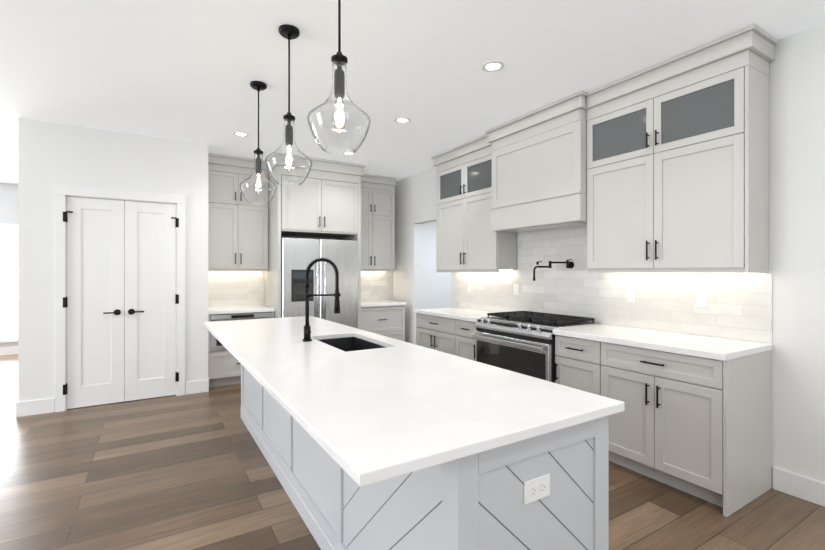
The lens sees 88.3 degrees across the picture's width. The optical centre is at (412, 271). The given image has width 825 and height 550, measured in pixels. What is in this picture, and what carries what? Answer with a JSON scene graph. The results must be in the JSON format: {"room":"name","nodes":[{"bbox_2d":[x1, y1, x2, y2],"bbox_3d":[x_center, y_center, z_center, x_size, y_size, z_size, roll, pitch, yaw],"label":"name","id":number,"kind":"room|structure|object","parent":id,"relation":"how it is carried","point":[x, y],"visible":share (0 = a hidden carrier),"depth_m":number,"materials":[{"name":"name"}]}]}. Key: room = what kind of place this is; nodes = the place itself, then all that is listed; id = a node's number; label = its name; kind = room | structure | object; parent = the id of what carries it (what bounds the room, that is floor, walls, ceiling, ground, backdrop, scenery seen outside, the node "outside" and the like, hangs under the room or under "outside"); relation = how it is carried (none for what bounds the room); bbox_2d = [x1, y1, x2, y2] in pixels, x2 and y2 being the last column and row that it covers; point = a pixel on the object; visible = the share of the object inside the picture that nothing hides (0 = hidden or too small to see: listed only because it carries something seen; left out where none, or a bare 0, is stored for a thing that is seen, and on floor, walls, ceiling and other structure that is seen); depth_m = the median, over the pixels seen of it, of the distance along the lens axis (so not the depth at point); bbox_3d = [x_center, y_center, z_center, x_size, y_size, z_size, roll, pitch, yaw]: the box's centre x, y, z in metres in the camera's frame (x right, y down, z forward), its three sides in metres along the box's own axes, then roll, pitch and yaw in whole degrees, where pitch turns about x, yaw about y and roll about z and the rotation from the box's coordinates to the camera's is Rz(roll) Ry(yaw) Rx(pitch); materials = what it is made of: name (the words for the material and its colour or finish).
{"room":"kitchen","nodes":[
{"label":"kitchen","id":0,"kind":"room"},
{"bbox_2d":[0,183,17,346],"bbox_3d":[-8.073,-0.045,6.207,5.120,2.830,0.120,0,0,-32],"label":"wall","id":1,"kind":"structure","parent":0,"point":[8,203],"depth_m":7.00,"materials":[{"name":"grey paint"}]},
{"bbox_2d":[0,346,17,355],"bbox_3d":[-7.952,1.300,6.201,4.920,0.140,0.016,0,0,-32],"label":"baseboard","id":2,"kind":"structure","parent":1,"relation":"attached to","point":[11,350],"depth_m":7.00,"materials":[{"name":"white paint"}]},
{"bbox_2d":[0,223,17,342],"bbox_3d":[-7.879,0.180,6.206,4.250,1.940,0.076,0,0,-32],"label":"window","id":3,"kind":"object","parent":1,"relation":"attached to","point":[8,282],"depth_m":6.96,"materials":[{"name":"white"}]},
{"bbox_2d":[18,118,207,401],"bbox_3d":[-3.223,-0.045,4.751,1.630,2.830,0.710,0,0,-32],"label":"wall","id":4,"kind":"structure","parent":0,"point":[50,154],"depth_m":4.25,"materials":[{"name":"white paint"}]},
{"bbox_2d":[67,197,123,408],"bbox_3d":[-3.224,0.306,4.333,0.472,2.112,0.092,0,0,-32],"label":"pantry door","id":5,"kind":"structure","parent":4,"relation":"in","point":[95,301],"depth_m":4.34,"materials":[{"name":"white paint"}]},
{"bbox_2d":[16,378,209,416],"bbox_3d":[-3.055,1.300,4.478,1.660,0.140,0.101,0,0,-32],"label":"baseboard","id":6,"kind":"structure","parent":4,"relation":"attached to","point":[33,407],"depth_m":4.12,"materials":[{"name":"white paint"}]},
{"bbox_2d":[54,184,185,411],"bbox_3d":[-3.047,0.258,4.499,1.141,2.225,0.144,0,0,-32],"label":"door frame","id":7,"kind":"structure","parent":4,"relation":"attached to","point":[62,193],"depth_m":4.24,"materials":[{"name":"white paint"}]},
{"bbox_2d":[125,201,175,400],"bbox_3d":[-2.819,0.306,4.581,0.472,2.112,0.092,0,0,-32],"label":"pantry door","id":8,"kind":"structure","parent":4,"relation":"in","point":[150,304],"depth_m":4.59,"materials":[{"name":"white paint"}]},
{"bbox_2d":[124,202,450,386],"bbox_3d":[-1.382,-0.045,6.366,6.456,2.830,0.120,0,0,-32],"label":"wall","id":9,"kind":"structure","parent":0,"point":[435,289],"depth_m":7.33,"materials":[{"name":"white paint"}]},
{"bbox_2d":[208,271,263,306],"bbox_3d":[-2.382,0.209,5.677,0.758,0.490,0.008,0,0,-32],"label":"tile backsplash","id":10,"kind":"structure","parent":9,"relation":"attached to","point":[235,288],"depth_m":5.68,"materials":[{"name":"white tile"}]},
{"bbox_2d":[208,153,268,270],"bbox_3d":[-2.291,-0.734,5.527,0.758,1.447,0.341,0,0,-32],"label":"upper cabinet","id":11,"kind":"object","parent":9,"relation":"attached to","point":[237,231],"visible":0.85,"depth_m":5.41,"materials":[{"name":"grey paint"}]},
{"bbox_2d":[361,271,392,300],"bbox_3d":[-0.710,0.209,6.702,0.913,0.490,0.008,0,0,-32],"label":"tile backsplash","id":12,"kind":"structure","parent":9,"relation":"attached to","point":[376,285],"depth_m":6.78,"materials":[{"name":"white tile"}]},
{"bbox_2d":[361,174,395,270],"bbox_3d":[-0.673,-0.734,6.519,0.785,1.447,0.341,0,0,-32],"label":"upper cabinet","id":13,"kind":"object","parent":9,"relation":"attached to","point":[377,223],"visible":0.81,"depth_m":6.47,"materials":[{"name":"grey paint"}]},
{"bbox_2d":[0,355,824,549],"bbox_3d":[-1.522,1.420,2.292,12.200,0.100,13.900,0,0,-32],"label":"floor","id":14,"kind":"structure","parent":0,"point":[186,472],"depth_m":2.59,"materials":[{"name":"brown wood"}]},
{"bbox_2d":[208,305,274,386],"bbox_3d":[-2.213,0.912,5.401,0.758,0.915,0.648,0,0,-32],"label":"base cabinet","id":15,"kind":"object","parent":14,"relation":"on","point":[224,366],"visible":0.44,"depth_m":5.08,"materials":[{"name":"grey paint"}]},
{"bbox_2d":[264,152,364,328],"bbox_3d":[-1.367,-0.043,5.824,1.207,2.827,0.812,0,0,-32],"label":"tall cabinet","id":16,"kind":"object","parent":14,"relation":"on","point":[323,200],"visible":0.73,"depth_m":5.51,"materials":[{"name":"grey paint"}]},
{"bbox_2d":[281,237,357,328],"bbox_3d":[-1.351,0.470,5.794,1.019,1.800,0.827,0,0,-32],"label":"refrigerator","id":17,"kind":"object","parent":14,"relation":"on","point":[298,255],"visible":0.54,"depth_m":5.48,"materials":[{"name":"grey metal"}]},
{"bbox_2d":[361,300,405,341],"bbox_3d":[-0.596,0.912,6.393,0.785,0.915,0.648,0,0,-32],"label":"base cabinet","id":18,"kind":"object","parent":14,"relation":"on","point":[386,318],"visible":0.33,"depth_m":6.19,"materials":[{"name":"grey paint"}]},
{"bbox_2d":[241,336,608,549],"bbox_3d":[-0.457,0.931,2.755,0.681,0.878,3.331,0,0,-32],"label":"kitchen island","id":19,"kind":"object","parent":14,"relation":"on","point":[477,503],"depth_m":1.44,"materials":[{"name":"grey paint"}]},
{"bbox_2d":[204,316,624,487],"bbox_3d":[-0.578,0.471,2.678,1.012,0.034,3.410,0,0,-32],"label":"island countertop","id":20,"kind":"structure","parent":19,"relation":"on","point":[399,410],"depth_m":1.53,"materials":[{"name":"white stone"}]},
{"bbox_2d":[302,257,340,341],"bbox_3d":[-0.605,0.178,2.829,0.241,0.552,0.109,0,0,-32],"label":"faucet","id":21,"kind":"object","parent":20,"relation":"on","point":[307,326],"visible":1,"depth_m":2.80,"materials":[{"name":"black metal"}]},
{"bbox_2d":[524,473,549,504],"bbox_3d":[0.392,0.680,1.332,0.115,0.070,0.007,0,0,-32],"label":"outlet","id":22,"kind":"object","parent":19,"relation":"attached to","point":[537,488],"visible":1,"depth_m":1.33,"materials":[{"name":"white plastic"}]},
{"bbox_2d":[414,307,495,360],"bbox_3d":[0.595,0.912,4.822,0.648,0.915,1.164,0,0,-32],"label":"base cabinet","id":23,"kind":"object","parent":14,"relation":"on","point":[452,330],"visible":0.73,"depth_m":4.66,"materials":[{"name":"grey paint"}]},
{"bbox_2d":[472,311,600,382],"bbox_3d":[1.102,0.886,3.909,0.722,0.967,0.911,0,0,-32],"label":"range","id":24,"kind":"object","parent":14,"relation":"on","point":[521,342],"visible":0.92,"depth_m":3.68,"materials":[{"name":"silver metal"}]},
{"bbox_2d":[553,324,771,516],"bbox_3d":[1.693,0.912,3.031,0.648,0.915,1.194,0,0,-32],"label":"base cabinet","id":25,"kind":"object","parent":14,"relation":"on","point":[694,417],"visible":0.96,"depth_m":2.63,"materials":[{"name":"grey paint"}]},
{"bbox_2d":[0,0,824,183],"bbox_3d":[-1.522,-1.510,2.292,12.200,0.100,13.900,0,0,-32],"label":"ceiling","id":26,"kind":"structure","parent":0,"point":[186,70],"depth_m":2.95,"materials":[{"name":"white paint"}]},
{"bbox_2d":[233,132,248,136],"bbox_3d":[-1.815,-1.456,4.494,0.160,0.006,0.160,0,0,-32],"label":"recessed light","id":27,"kind":"object","parent":26,"relation":"in","point":[241,134],"visible":0.98,"depth_m":4.50,"materials":[{"name":"white paint"}]},
{"bbox_2d":[239,81,276,204],"bbox_3d":[-1.196,-0.994,3.301,0.275,0.928,0.275,0,0,-32],"label":"pendant light","id":28,"kind":"object","parent":26,"relation":"hanging from","point":[258,86],"visible":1,"depth_m":3.29,"materials":[{"name":"clear glass"}]},
{"bbox_2d":[265,24,311,185],"bbox_3d":[-0.744,-0.994,2.564,0.275,0.928,0.275,0,0,-32],"label":"pendant light","id":29,"kind":"object","parent":26,"relation":"hanging from","point":[288,32],"visible":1,"depth_m":2.55,"materials":[{"name":"clear glass"}]},
{"bbox_2d":[307,0,370,154],"bbox_3d":[-0.320,-0.994,1.862,0.275,0.928,0.275,0,0,-32],"label":"pendant light","id":30,"kind":"object","parent":26,"relation":"hanging from","point":[339,59],"visible":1,"depth_m":1.85,"materials":[{"name":"clear glass"}]},
{"bbox_2d":[343,151,355,154],"bbox_3d":[-0.778,-1.456,5.212,0.160,0.006,0.160,0,0,-32],"label":"recessed light","id":31,"kind":"object","parent":26,"relation":"in","point":[347,152],"visible":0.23,"depth_m":5.21,"materials":[{"name":"white paint"}]},
{"bbox_2d":[394,117,410,122],"bbox_3d":[-0.097,-1.456,4.081,0.160,0.006,0.160,0,0,-32],"label":"recessed light","id":32,"kind":"object","parent":26,"relation":"in","point":[402,120],"visible":1,"depth_m":4.08,"materials":[{"name":"white paint"}]},
{"bbox_2d":[482,61,503,71],"bbox_3d":[0.570,-1.456,3.012,0.160,0.006,0.160,0,0,-32],"label":"recessed light","id":33,"kind":"object","parent":26,"relation":"in","point":[492,66],"visible":1,"depth_m":3.00,"materials":[{"name":"white paint"}]},
{"bbox_2d":[393,22,824,487],"bbox_3d":[2.391,-0.045,2.644,0.130,2.830,10.410,0,0,-32],"label":"wall","id":34,"kind":"structure","parent":0,"point":[797,165],"depth_m":2.61,"materials":[{"name":"white paint"}]},
{"bbox_2d":[431,134,516,271],"bbox_3d":[0.679,-0.726,4.967,0.341,1.462,1.140,0,0,-32],"label":"upper cabinet","id":35,"kind":"object","parent":34,"relation":"attached to","point":[468,239],"visible":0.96,"depth_m":4.80,"materials":[{"name":"grey paint"}]},
{"bbox_2d":[485,90,586,232],"bbox_3d":[1.228,-0.936,4.004,0.411,1.041,1.159,0,0,-32],"label":"range hood","id":36,"kind":"object","parent":34,"relation":"attached to","point":[539,168],"visible":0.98,"depth_m":3.81,"materials":[{"name":"grey paint"}]},
{"bbox_2d":[456,225,772,343],"bbox_3d":[1.421,0.002,4.093,0.008,0.904,3.285,0,0,-32],"label":"tile backsplash","id":37,"kind":"structure","parent":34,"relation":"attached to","point":[740,306],"depth_m":3.60,"materials":[{"name":"white tile"}]},
{"bbox_2d":[467,283,470,291],"bbox_3d":[0.701,0.190,5.253,0.007,0.115,0.070,0,0,-32],"label":"electrical outlet","id":38,"kind":"object","parent":37,"relation":"attached to","point":[468,287],"visible":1,"depth_m":5.25,"materials":[{"name":"white plastic"}]},
{"bbox_2d":[514,284,518,294],"bbox_3d":[1.116,0.190,4.575,0.007,0.115,0.070,0,0,-32],"label":"electrical outlet","id":39,"kind":"object","parent":37,"relation":"attached to","point":[516,289],"visible":1,"depth_m":4.57,"materials":[{"name":"white plastic"}]},
{"bbox_2d":[533,259,573,280],"bbox_3d":[1.296,-0.021,3.905,0.423,0.199,0.095,0,0,-16],"label":"pot filler","id":40,"kind":"object","parent":37,"relation":"attached to","point":[569,264],"visible":1,"depth_m":3.92,"materials":[{"name":"black metal"}]},
{"bbox_2d":[627,288,634,301],"bbox_3d":[1.788,0.190,3.478,0.007,0.115,0.070,0,0,-32],"label":"electrical outlet","id":41,"kind":"object","parent":37,"relation":"attached to","point":[630,294],"visible":1,"depth_m":3.48,"materials":[{"name":"white plastic"}]},
{"bbox_2d":[697,290,707,306],"bbox_3d":[2.064,0.190,3.029,0.007,0.115,0.070,0,0,-32],"label":"electrical outlet","id":42,"kind":"object","parent":37,"relation":"attached to","point":[702,298],"visible":1,"depth_m":3.02,"materials":[{"name":"white plastic"}]},
{"bbox_2d":[584,24,777,272],"bbox_3d":[1.842,-0.726,3.070,0.341,1.462,1.160,0,0,-32],"label":"upper cabinet","id":43,"kind":"object","parent":34,"relation":"attached to","point":[677,163],"visible":1,"depth_m":2.85,"materials":[{"name":"grey paint"}]},
{"bbox_2d":[773,467,824,506],"bbox_3d":[3.632,1.300,0.478,0.016,0.140,5.180,0,0,-32],"label":"baseboard","id":44,"kind":"structure","parent":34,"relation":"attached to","point":[800,486],"depth_m":2.57,"materials":[{"name":"white paint"}]}
]}

